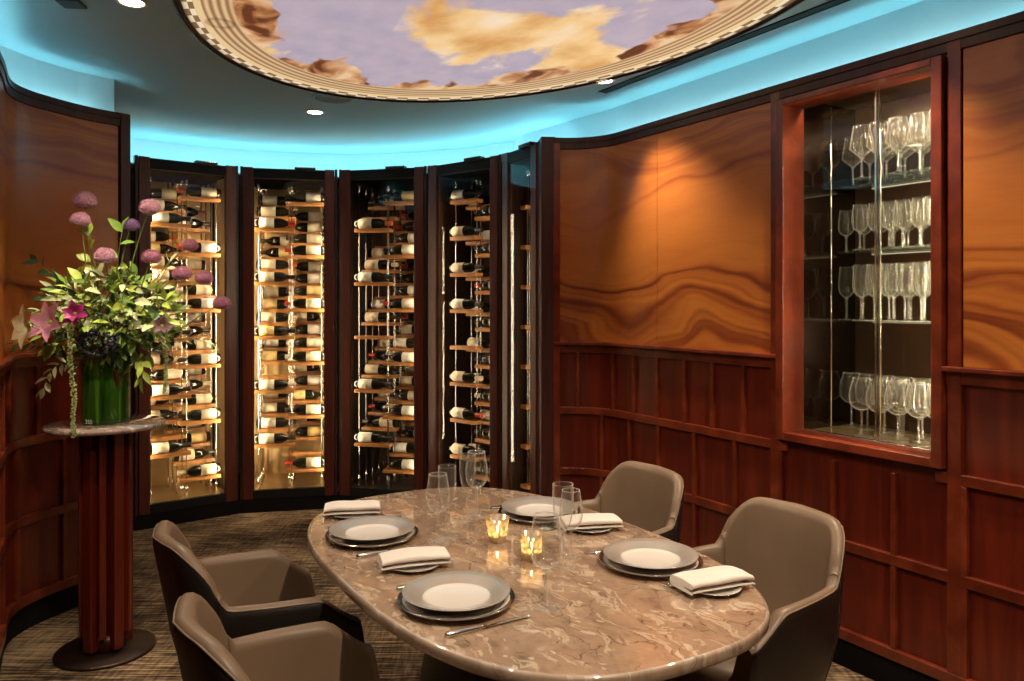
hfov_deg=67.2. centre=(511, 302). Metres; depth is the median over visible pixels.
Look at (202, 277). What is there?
flower
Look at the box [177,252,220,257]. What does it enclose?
shelf
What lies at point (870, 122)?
wine glass
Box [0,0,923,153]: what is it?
ceiling
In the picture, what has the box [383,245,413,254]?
wine bottle
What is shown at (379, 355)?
wine bottle
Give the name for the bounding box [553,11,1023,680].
wall
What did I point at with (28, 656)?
floor
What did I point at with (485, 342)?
wine bottle
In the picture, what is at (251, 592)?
tub chair
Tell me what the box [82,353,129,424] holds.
glass vase
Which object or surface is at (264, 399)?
shelf
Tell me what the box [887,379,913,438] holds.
wine glass
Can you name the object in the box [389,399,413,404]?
shelf
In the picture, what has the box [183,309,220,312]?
shelf
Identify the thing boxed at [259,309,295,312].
shelf
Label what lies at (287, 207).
shelf
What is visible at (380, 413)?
shelf
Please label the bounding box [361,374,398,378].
shelf
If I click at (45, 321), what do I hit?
flower
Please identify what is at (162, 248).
wine bottle
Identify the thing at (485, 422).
shelf
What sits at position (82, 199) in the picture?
flower
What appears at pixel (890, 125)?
wine glass
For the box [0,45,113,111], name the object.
wall
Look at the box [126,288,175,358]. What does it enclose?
leafy branch
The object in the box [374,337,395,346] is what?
wine bottle
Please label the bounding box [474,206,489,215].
wine bottle
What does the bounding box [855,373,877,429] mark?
wine glass
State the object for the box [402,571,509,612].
dinner plate
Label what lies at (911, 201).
wine glass
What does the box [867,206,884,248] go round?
wine glass
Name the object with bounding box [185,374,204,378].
shelf
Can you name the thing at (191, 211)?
wine bottle
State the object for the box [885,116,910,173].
wine glass
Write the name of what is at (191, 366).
shelf
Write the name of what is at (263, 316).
wine bottle
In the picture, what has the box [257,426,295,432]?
shelf
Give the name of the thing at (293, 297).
shelf
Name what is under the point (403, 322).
shelf
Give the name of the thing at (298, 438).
shelf
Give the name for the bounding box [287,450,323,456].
shelf
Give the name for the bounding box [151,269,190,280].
wine bottle
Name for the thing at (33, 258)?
leafy branch
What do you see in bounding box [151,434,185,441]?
shelf
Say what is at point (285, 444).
shelf
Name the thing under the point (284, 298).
shelf
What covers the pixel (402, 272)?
shelf
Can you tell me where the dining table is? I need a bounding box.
[307,487,769,680]
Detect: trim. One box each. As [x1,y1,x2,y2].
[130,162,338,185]
[538,136,553,496]
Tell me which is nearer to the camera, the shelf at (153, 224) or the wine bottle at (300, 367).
the shelf at (153, 224)
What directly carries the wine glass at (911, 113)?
on the display cabinet at (817, 341)
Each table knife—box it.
[356,545,425,558]
[445,616,529,637]
[584,548,603,553]
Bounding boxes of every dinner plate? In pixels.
[329,515,414,542]
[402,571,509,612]
[502,496,577,518]
[603,538,698,570]
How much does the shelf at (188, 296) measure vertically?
0.026 m
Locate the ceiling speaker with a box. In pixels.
[312,93,353,103]
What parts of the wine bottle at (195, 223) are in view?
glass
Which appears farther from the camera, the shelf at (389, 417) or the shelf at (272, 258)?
the shelf at (272, 258)
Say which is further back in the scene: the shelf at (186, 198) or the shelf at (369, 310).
the shelf at (369, 310)
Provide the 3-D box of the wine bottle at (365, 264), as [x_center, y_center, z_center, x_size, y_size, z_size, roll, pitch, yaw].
[-1.021,-0.296,5.981,0.299,0.077,0.077,0,0,13]
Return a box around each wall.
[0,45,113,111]
[0,52,129,669]
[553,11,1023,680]
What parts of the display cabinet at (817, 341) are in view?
frame, hanger rod, frame, frame, panel, panel, hanger rod, panel, frame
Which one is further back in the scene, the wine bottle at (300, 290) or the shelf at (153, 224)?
the wine bottle at (300, 290)
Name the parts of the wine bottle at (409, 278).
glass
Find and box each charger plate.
[325,526,418,546]
[397,587,514,620]
[498,506,581,522]
[599,550,702,576]
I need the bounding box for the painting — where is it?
[172,0,804,102]
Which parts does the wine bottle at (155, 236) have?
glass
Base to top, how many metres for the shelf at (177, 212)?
0.026 m
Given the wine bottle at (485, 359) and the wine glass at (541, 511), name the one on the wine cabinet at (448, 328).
the wine bottle at (485, 359)
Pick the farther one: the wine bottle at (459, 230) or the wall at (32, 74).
the wine bottle at (459, 230)
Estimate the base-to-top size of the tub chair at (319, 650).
0.851 m
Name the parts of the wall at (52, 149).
rail, rail, rail, rail, veneer panel, rail, chair rail, crown moulding, post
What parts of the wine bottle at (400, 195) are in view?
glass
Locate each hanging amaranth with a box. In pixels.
[67,311,85,437]
[148,329,168,392]
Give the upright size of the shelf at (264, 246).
0.026 m
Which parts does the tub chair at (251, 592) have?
backrest, armrest, armrest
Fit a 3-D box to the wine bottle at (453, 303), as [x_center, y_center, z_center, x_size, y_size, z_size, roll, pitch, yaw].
[-0.331,0.008,5.585,0.299,0.077,0.077,0,0,39]
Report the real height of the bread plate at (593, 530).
0.012 m
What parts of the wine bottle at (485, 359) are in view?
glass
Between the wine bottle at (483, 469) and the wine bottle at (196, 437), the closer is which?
the wine bottle at (483, 469)
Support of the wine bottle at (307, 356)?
on the wine cabinet at (266, 484)
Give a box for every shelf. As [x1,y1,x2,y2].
[151,198,180,204]
[151,222,190,228]
[151,241,175,245]
[151,267,176,269]
[151,280,190,284]
[151,350,171,353]
[151,364,180,368]
[151,379,185,384]
[151,393,190,400]
[151,403,175,408]
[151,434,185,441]
[151,450,190,458]
[156,337,190,341]
[159,254,180,258]
[160,210,185,215]
[164,426,204,433]
[165,418,180,423]
[168,228,209,232]
[173,239,214,243]
[173,349,214,353]
[173,403,214,409]
[173,456,214,465]
[176,335,209,339]
[177,195,220,202]
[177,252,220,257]
[177,363,220,368]
[177,418,220,425]
[177,473,220,482]
[178,282,209,285]
[178,388,209,393]
[183,216,204,221]
[183,295,214,298]
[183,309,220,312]
[183,441,209,448]
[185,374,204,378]
[187,322,204,325]
[189,269,204,272]
[255,227,294,232]
[255,282,294,285]
[255,336,294,339]
[255,389,294,393]
[255,442,294,448]
[257,216,295,220]
[257,269,295,272]
[257,322,295,325]
[257,374,295,378]
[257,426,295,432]
[259,205,296,209]
[259,257,296,260]
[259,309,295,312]
[259,360,296,364]
[259,412,295,416]
[261,245,288,248]
[261,297,296,299]
[261,347,288,350]
[261,397,286,401]
[286,201,323,206]
[286,255,323,258]
[286,308,323,311]
[286,361,323,365]
[286,414,323,418]
[286,467,323,472]
[287,243,323,246]
[287,296,323,298]
[287,347,323,350]
[287,399,323,403]
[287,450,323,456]
[288,232,323,235]
[288,334,323,337]
[288,385,323,388]
[288,435,323,440]
[294,271,323,274]
[294,283,323,286]
[294,321,323,324]
[294,371,323,374]
[294,420,323,425]
[296,221,323,223]
[354,228,392,232]
[354,282,392,285]
[354,335,392,339]
[354,389,392,393]
[354,442,392,447]
[361,217,398,220]
[361,269,398,272]
[361,322,398,325]
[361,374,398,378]
[361,425,398,431]
[368,206,404,210]
[368,258,404,260]
[368,309,403,312]
[368,360,395,363]
[368,411,392,415]
[374,246,391,247]
[374,347,390,349]
[374,397,398,400]
[383,200,413,205]
[383,255,413,258]
[383,309,413,311]
[383,362,413,365]
[383,415,413,419]
[383,467,413,474]
[389,243,413,246]
[389,296,413,298]
[389,348,413,351]
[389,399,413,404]
[389,452,413,457]
[395,231,413,234]
[395,283,413,285]
[395,334,413,337]
[395,385,413,389]
[395,436,413,441]
[401,220,413,223]
[401,271,413,274]
[401,321,413,324]
[401,371,413,374]
[401,421,413,425]
[450,198,482,204]
[450,235,482,240]
[450,272,482,276]
[450,309,482,312]
[450,345,482,349]
[450,381,482,387]
[450,418,482,424]
[450,454,482,461]
[466,204,489,210]
[466,240,489,245]
[466,277,489,280]
[466,313,489,315]
[466,348,489,352]
[473,418,489,424]
[474,216,489,220]
[474,400,489,406]
[474,455,489,461]
[475,253,489,257]
[475,291,489,293]
[475,327,489,331]
[475,364,489,368]
[475,437,489,443]
[475,473,489,481]
[477,384,489,388]
[521,205,529,209]
[521,245,529,249]
[521,285,529,288]
[521,325,529,328]
[521,364,529,368]
[521,404,529,408]
[521,443,529,449]
[521,483,529,489]
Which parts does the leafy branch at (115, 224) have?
stem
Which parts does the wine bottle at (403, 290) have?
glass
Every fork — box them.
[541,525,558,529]
[661,583,674,586]
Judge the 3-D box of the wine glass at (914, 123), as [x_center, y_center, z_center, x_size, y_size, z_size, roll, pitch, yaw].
[1.794,-0.668,3.364,0.100,0.235,0.100,0,0,25]
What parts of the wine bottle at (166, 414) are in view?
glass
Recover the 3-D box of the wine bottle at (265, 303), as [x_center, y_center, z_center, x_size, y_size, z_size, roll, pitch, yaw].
[-1.840,0.010,6.064,0.299,0.077,0.077,0,0,-12]
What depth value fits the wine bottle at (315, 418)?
6.24 m
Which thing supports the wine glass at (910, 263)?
on the display cabinet at (817, 341)
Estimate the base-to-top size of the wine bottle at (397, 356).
0.077 m
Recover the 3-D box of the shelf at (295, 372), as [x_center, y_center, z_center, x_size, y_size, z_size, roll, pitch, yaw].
[-1.663,0.569,6.266,0.284,0.026,0.084,0,0,-11]
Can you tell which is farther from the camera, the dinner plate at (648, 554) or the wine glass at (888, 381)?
the wine glass at (888, 381)
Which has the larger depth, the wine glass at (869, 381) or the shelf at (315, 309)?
the shelf at (315, 309)
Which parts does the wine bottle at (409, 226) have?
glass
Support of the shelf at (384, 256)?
attached to the wine cabinet at (357, 480)
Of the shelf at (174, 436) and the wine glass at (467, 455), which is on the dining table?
the wine glass at (467, 455)
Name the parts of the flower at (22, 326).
stem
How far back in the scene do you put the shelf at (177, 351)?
5.68 m
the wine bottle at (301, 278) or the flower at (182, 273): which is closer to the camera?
the flower at (182, 273)
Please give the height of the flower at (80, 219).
0.796 m
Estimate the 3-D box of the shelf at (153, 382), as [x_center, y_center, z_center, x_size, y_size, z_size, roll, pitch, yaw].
[-2.512,0.569,5.562,0.284,0.026,0.084,0,0,-39]
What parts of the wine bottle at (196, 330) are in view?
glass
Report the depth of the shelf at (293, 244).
5.98 m
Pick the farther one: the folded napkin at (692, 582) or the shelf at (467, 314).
the shelf at (467, 314)
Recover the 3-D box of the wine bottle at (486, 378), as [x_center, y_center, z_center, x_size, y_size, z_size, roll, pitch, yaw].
[-0.224,0.563,5.718,0.299,0.077,0.077,0,0,39]
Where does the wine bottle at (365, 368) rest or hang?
on the wine cabinet at (357, 480)
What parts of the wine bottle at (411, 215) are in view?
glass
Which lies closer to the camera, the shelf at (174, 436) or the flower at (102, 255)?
the flower at (102, 255)
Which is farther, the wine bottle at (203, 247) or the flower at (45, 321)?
the wine bottle at (203, 247)
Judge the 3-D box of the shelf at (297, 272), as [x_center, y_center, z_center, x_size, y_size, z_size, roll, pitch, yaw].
[-1.663,-0.244,6.266,0.284,0.026,0.084,0,0,-13]
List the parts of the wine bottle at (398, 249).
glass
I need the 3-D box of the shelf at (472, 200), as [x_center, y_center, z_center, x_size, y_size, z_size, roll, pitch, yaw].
[-0.332,-0.735,5.586,0.250,0.026,0.084,0,0,38]
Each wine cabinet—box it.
[130,155,238,530]
[239,166,338,513]
[338,165,427,500]
[428,154,501,488]
[502,141,538,494]
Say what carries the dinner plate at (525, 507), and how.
on the charger plate at (501, 510)
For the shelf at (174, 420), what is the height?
0.026 m
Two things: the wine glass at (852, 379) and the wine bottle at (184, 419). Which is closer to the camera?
the wine glass at (852, 379)
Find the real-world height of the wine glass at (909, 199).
0.200 m
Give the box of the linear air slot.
[598,0,849,93]
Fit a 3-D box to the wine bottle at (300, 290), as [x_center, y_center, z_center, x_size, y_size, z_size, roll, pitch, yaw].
[-1.611,-0.097,6.021,0.299,0.077,0.077,0,0,-12]
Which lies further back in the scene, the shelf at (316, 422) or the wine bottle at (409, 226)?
the shelf at (316, 422)
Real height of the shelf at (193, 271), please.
0.026 m
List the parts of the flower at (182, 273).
stem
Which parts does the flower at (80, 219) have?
stem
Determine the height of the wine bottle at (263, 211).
0.077 m
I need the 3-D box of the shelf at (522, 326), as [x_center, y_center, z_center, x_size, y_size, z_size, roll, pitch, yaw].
[0.110,0.160,5.130,0.084,0.026,0.070,0,0,-29]
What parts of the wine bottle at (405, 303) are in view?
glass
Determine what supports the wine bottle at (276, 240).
on the wine cabinet at (266, 484)
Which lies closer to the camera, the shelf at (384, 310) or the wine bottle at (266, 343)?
the shelf at (384, 310)
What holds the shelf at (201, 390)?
attached to the wine cabinet at (159, 494)
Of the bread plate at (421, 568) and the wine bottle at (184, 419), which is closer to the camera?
the bread plate at (421, 568)
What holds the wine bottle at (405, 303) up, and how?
on the wine cabinet at (357, 480)
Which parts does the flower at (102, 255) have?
stem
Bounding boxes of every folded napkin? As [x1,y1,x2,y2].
[323,500,380,515]
[378,546,451,570]
[557,513,622,530]
[669,565,755,594]
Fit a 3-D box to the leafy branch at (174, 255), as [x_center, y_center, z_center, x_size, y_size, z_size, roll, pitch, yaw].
[-1.690,0.078,3.461,0.348,0.630,0.048,0,0,-13]
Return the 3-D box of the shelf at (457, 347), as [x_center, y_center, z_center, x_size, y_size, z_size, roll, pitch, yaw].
[-0.332,0.325,5.586,0.250,0.026,0.084,0,0,39]
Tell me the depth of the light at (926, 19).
4.07 m
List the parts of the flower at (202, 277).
stem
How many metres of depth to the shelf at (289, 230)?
5.79 m
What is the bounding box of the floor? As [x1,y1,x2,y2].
[0,474,873,680]
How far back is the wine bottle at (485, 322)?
5.48 m
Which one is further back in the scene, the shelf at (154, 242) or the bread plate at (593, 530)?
the shelf at (154, 242)
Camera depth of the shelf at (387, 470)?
5.81 m
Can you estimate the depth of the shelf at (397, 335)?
6.07 m
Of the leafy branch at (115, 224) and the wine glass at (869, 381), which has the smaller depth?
the wine glass at (869, 381)
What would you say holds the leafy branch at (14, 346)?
in the glass vase
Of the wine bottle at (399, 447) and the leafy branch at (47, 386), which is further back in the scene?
the wine bottle at (399, 447)
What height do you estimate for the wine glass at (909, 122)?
0.235 m
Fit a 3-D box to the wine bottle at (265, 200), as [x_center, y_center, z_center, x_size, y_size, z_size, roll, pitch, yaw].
[-1.840,-0.803,6.064,0.299,0.077,0.077,0,0,-12]
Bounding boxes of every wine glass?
[426,473,449,541]
[465,455,487,515]
[529,511,562,610]
[559,489,582,555]
[838,211,853,252]
[838,269,854,315]
[839,372,863,427]
[842,137,863,187]
[849,126,873,179]
[849,379,874,436]
[852,267,869,318]
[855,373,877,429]
[858,133,877,184]
[866,122,890,176]
[866,381,892,439]
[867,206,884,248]
[870,125,894,179]
[870,378,896,436]
[872,376,897,432]
[874,129,898,182]
[880,263,898,321]
[884,264,902,317]
[884,381,911,442]
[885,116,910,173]
[885,204,902,247]
[886,264,903,316]
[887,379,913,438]
[888,122,913,176]
[890,377,916,435]
[893,125,917,179]
[893,199,911,247]
[895,201,912,248]
[899,204,916,246]
[899,263,917,321]
[902,264,919,318]
[904,382,930,446]
[906,113,930,170]
[907,117,930,174]
[908,380,930,442]
[909,378,930,438]
[910,123,930,177]
[911,262,930,317]
[913,203,930,248]
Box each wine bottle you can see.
[151,188,180,199]
[151,212,191,222]
[151,231,175,241]
[151,243,180,253]
[151,257,185,266]
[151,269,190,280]
[151,289,175,295]
[151,354,180,364]
[151,369,185,379]
[151,384,191,396]
[151,400,171,404]
[151,409,180,418]
[151,441,191,454]
[152,200,185,210]
[155,330,191,337]
[159,313,185,322]
[164,418,204,427]
[168,379,209,388]
[168,431,209,442]
[172,339,214,349]
[172,393,214,404]
[172,448,214,461]
[173,368,204,374]
[174,207,204,216]
[174,259,204,269]
[175,285,214,294]
[177,187,220,197]
[177,243,220,253]
[177,298,216,308]
[177,353,220,364]
[177,408,220,419]
[177,463,220,475]
[178,218,209,227]
[183,326,209,335]
[187,312,204,321]
[254,218,295,227]
[254,272,295,281]
[254,326,295,335]
[254,379,295,389]
[254,433,295,443]
[256,207,296,216]
[256,259,296,268]
[256,312,296,321]
[256,418,296,427]
[259,196,297,205]
[259,248,296,256]
[259,299,288,308]
[259,351,288,360]
[259,403,296,412]
[261,236,297,245]
[261,287,295,296]
[261,340,288,346]
[261,388,285,397]
[285,192,323,201]
[285,245,323,254]
[285,298,323,307]
[285,351,323,361]
[285,404,323,414]
[285,457,323,467]
[286,234,323,243]
[286,286,323,295]
[286,338,323,347]
[286,390,323,399]
[287,223,323,231]
[287,274,323,282]
[287,324,323,333]
[287,375,323,384]
[287,426,323,435]
[288,212,323,220]
[288,262,323,270]
[294,365,323,370]
[295,312,323,320]
[295,418,318,420]
[354,219,392,228]
[354,272,392,281]
[354,379,392,388]
[354,432,392,442]
[361,260,398,269]
[361,312,398,321]
[361,364,398,373]
[362,417,399,426]
[368,197,392,205]
[368,248,392,257]
[368,299,392,308]
[368,351,392,360]
[368,402,405,410]
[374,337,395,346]
[374,387,402,396]
[383,191,413,200]
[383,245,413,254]
[383,298,413,308]
[383,352,413,361]
[383,405,413,415]
[383,459,413,469]
[389,233,413,242]
[389,286,413,295]
[389,338,413,347]
[389,390,413,400]
[389,442,413,452]
[395,325,413,333]
[395,376,413,385]
[396,222,413,230]
[396,273,413,282]
[396,427,413,436]
[401,212,413,219]
[401,262,413,270]
[401,312,413,320]
[401,366,413,371]
[448,189,482,200]
[448,226,482,236]
[448,262,482,272]
[448,299,482,308]
[448,371,482,382]
[448,407,482,418]
[448,443,482,455]
[464,338,489,347]
[465,195,489,205]
[465,443,489,455]
[473,302,489,312]
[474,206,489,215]
[474,230,489,240]
[474,243,489,252]
[474,266,489,276]
[474,280,489,290]
[474,317,489,327]
[474,354,489,364]
[474,373,489,383]
[474,391,489,401]
[474,409,489,420]
[474,428,489,438]
[474,465,489,475]
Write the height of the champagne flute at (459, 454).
0.238 m
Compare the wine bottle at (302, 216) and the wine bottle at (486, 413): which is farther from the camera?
the wine bottle at (302, 216)
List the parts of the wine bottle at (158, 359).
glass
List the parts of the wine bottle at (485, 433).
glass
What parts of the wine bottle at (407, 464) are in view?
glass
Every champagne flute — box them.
[437,465,455,538]
[459,454,476,518]
[552,484,574,567]
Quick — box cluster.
[76,329,119,359]
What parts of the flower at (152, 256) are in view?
stem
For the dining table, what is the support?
on the floor
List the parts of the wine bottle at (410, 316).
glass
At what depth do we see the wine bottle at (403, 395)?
5.94 m
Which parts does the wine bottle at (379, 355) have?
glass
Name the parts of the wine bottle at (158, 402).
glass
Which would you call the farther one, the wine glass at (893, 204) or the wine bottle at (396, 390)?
the wine bottle at (396, 390)
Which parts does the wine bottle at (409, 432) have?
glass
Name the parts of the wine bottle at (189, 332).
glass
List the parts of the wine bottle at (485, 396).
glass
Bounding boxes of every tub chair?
[152,520,364,652]
[172,592,380,680]
[575,461,683,542]
[665,497,844,680]
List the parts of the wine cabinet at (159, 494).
panel, rod, rod, rod, rod, panel, rod, rod, panel, floor panel, rail, rod, rod, rod, rod, panel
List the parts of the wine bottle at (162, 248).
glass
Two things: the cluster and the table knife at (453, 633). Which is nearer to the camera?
the table knife at (453, 633)
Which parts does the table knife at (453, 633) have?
handle, blade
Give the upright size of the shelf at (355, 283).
0.026 m
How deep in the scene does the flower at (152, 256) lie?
3.38 m
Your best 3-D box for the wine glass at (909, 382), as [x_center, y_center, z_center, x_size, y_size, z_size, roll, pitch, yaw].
[1.684,0.461,3.188,0.107,0.258,0.107,0,0,22]
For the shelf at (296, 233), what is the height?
0.026 m
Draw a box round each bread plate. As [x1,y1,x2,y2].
[332,513,371,518]
[392,564,439,572]
[574,527,612,532]
[699,586,742,595]
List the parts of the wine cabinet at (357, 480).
rod, panel, rod, rod, rod, rail, panel, floor panel, rod, rod, rod, panel, rod, rod, rod, rod, rod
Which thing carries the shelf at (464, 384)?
attached to the wine cabinet at (448, 328)
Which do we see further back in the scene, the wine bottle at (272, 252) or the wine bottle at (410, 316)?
the wine bottle at (410, 316)
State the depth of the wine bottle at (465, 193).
5.56 m
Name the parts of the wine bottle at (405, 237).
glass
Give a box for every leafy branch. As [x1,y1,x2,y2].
[5,336,81,370]
[22,254,84,330]
[35,354,82,398]
[41,286,89,351]
[71,223,104,326]
[99,217,133,326]
[119,253,176,347]
[121,353,151,392]
[123,333,218,375]
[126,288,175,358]
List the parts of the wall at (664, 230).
veneer panel, chair rail, rail, rail, veneer panel, crown moulding, rail, rail, rail, rail, chair rail, rail, veneer panel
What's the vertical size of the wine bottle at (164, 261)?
0.077 m
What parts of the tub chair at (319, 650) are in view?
backrest, armrest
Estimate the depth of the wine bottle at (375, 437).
5.83 m
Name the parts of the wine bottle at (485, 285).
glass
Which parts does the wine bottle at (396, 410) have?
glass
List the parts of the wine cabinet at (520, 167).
panel, panel, rod, rod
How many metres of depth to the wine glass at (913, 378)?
3.36 m
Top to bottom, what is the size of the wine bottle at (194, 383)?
0.077 m
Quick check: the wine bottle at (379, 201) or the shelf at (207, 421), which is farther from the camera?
the wine bottle at (379, 201)
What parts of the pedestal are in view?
plate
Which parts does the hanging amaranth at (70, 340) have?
stem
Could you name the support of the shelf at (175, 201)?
attached to the wine cabinet at (159, 494)
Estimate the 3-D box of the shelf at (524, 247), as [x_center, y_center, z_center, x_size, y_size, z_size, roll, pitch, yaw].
[0.110,-0.370,5.130,0.084,0.026,0.070,0,0,-29]
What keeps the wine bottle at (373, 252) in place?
on the wine cabinet at (357, 480)
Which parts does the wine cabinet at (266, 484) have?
rod, rod, rod, rod, panel, rod, floor panel, rail, panel, rod, rod, rod, rod, rod, rod, rod, panel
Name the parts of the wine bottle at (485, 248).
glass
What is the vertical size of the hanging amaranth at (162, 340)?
0.279 m
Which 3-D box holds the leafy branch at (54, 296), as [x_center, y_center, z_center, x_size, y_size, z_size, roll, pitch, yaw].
[-1.927,0.158,3.365,0.255,0.469,0.083,0,0,-7]
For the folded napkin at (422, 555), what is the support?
on the bread plate at (421, 568)
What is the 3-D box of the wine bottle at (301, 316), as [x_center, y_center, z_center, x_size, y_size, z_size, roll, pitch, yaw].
[-1.661,0.110,6.266,0.299,0.077,0.077,0,0,-12]
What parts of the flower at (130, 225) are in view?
stem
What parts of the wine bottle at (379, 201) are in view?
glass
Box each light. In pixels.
[116,0,148,7]
[130,0,1023,176]
[305,110,324,114]
[596,79,614,83]
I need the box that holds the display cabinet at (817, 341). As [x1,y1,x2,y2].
[776,55,946,468]
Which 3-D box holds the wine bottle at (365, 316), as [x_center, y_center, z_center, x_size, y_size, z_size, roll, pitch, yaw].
[-1.021,0.110,5.981,0.299,0.077,0.077,0,0,13]
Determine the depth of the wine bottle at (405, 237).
5.94 m
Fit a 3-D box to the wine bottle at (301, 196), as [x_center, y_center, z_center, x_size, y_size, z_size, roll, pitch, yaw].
[-1.585,-0.809,5.899,0.299,0.077,0.077,0,0,-12]
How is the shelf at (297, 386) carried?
attached to the wine cabinet at (266, 484)
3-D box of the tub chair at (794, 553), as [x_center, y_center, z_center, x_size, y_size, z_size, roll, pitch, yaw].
[0.758,1.127,2.535,0.617,0.851,0.592,0,0,-31]
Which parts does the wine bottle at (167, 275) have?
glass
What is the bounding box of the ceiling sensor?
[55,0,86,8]
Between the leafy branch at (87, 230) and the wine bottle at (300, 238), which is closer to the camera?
the leafy branch at (87, 230)
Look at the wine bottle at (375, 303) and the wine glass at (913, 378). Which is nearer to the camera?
the wine glass at (913, 378)
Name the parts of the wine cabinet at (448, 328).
rod, panel, panel, rod, floor panel, rod, rod, panel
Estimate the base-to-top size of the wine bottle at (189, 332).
0.077 m
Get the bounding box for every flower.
[11,304,87,348]
[26,301,94,349]
[62,300,95,345]
[69,212,94,348]
[71,191,104,337]
[93,247,115,328]
[105,218,140,354]
[114,199,160,332]
[119,266,191,348]
[120,248,161,352]
[124,238,198,346]
[126,314,173,341]
[127,270,212,351]
[130,296,230,368]
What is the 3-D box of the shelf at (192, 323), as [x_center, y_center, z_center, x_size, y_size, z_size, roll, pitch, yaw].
[-2.515,0.162,5.921,0.284,0.026,0.084,0,0,-39]
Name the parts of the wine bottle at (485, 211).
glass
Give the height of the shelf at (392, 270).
0.026 m
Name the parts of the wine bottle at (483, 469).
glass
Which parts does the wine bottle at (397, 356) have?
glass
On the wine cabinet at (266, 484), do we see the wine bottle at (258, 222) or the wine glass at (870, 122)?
the wine bottle at (258, 222)
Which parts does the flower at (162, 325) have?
stem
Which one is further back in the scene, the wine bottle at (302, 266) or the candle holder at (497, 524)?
the wine bottle at (302, 266)
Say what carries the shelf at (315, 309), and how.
attached to the wine cabinet at (266, 484)
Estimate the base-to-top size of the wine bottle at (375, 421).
0.077 m
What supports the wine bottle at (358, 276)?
on the wine cabinet at (357, 480)
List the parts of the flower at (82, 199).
stem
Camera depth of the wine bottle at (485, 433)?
5.48 m
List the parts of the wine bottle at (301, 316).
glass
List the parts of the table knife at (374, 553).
handle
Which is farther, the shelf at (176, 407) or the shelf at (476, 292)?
the shelf at (176, 407)
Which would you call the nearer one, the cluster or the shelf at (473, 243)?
the cluster
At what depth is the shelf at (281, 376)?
5.90 m
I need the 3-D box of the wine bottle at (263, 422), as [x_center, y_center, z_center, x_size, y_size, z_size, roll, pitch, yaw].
[-1.814,0.923,5.942,0.299,0.077,0.077,0,0,-12]
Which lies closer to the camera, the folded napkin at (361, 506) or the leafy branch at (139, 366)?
the folded napkin at (361, 506)
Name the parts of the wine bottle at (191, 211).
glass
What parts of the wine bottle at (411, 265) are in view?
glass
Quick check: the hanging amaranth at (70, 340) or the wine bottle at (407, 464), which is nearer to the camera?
the hanging amaranth at (70, 340)
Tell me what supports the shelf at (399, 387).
attached to the wine cabinet at (357, 480)
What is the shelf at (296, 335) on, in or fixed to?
attached to the wine cabinet at (266, 484)
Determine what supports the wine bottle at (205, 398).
on the wine cabinet at (159, 494)
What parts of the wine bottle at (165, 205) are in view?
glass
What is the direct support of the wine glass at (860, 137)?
on the display cabinet at (817, 341)
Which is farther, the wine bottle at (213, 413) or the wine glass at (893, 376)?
the wine bottle at (213, 413)
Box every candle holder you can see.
[485,514,509,543]
[520,530,542,561]
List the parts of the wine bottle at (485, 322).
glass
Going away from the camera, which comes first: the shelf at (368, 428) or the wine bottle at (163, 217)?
the wine bottle at (163, 217)
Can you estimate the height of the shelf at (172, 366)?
0.026 m
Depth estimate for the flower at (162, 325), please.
3.22 m
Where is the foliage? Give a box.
[26,261,190,367]
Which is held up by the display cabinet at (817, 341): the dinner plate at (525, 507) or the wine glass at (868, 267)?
the wine glass at (868, 267)
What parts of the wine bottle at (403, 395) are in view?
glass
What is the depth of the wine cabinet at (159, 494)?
5.62 m
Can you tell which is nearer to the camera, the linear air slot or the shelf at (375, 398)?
the linear air slot
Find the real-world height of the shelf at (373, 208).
0.026 m
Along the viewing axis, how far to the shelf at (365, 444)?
5.83 m
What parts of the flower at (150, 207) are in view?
stem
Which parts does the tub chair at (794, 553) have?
seat, armrest, backrest, armrest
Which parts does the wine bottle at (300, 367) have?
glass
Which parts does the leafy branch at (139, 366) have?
stem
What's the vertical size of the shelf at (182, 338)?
0.026 m
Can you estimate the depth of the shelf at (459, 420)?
5.54 m
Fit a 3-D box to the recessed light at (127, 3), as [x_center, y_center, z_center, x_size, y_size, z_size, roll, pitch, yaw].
[-1.528,-1.208,3.095,0.120,0.005,0.120,0,0,0]
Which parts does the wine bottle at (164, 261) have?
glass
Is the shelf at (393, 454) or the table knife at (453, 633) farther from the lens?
the shelf at (393, 454)
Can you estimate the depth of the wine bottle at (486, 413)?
5.66 m
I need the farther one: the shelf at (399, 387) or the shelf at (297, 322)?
the shelf at (297, 322)
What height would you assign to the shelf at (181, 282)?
0.026 m
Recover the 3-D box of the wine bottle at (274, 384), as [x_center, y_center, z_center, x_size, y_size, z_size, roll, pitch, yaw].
[-1.787,0.617,5.819,0.299,0.077,0.077,0,0,-12]
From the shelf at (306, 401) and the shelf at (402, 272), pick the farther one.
the shelf at (402, 272)
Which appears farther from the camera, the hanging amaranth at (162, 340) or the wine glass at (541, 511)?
the hanging amaranth at (162, 340)
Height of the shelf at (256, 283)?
0.026 m
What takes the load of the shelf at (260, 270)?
attached to the wine cabinet at (266, 484)
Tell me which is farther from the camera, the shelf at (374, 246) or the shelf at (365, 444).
the shelf at (374, 246)
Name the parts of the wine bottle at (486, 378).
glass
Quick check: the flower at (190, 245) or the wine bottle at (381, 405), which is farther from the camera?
the wine bottle at (381, 405)
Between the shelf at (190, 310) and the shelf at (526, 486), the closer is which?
the shelf at (526, 486)
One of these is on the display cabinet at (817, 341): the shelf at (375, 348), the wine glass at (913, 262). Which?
the wine glass at (913, 262)
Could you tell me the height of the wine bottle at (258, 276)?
0.077 m
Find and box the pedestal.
[41,415,165,671]
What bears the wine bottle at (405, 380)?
on the wine cabinet at (357, 480)
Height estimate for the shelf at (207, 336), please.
0.026 m
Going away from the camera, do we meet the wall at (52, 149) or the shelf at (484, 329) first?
the wall at (52, 149)

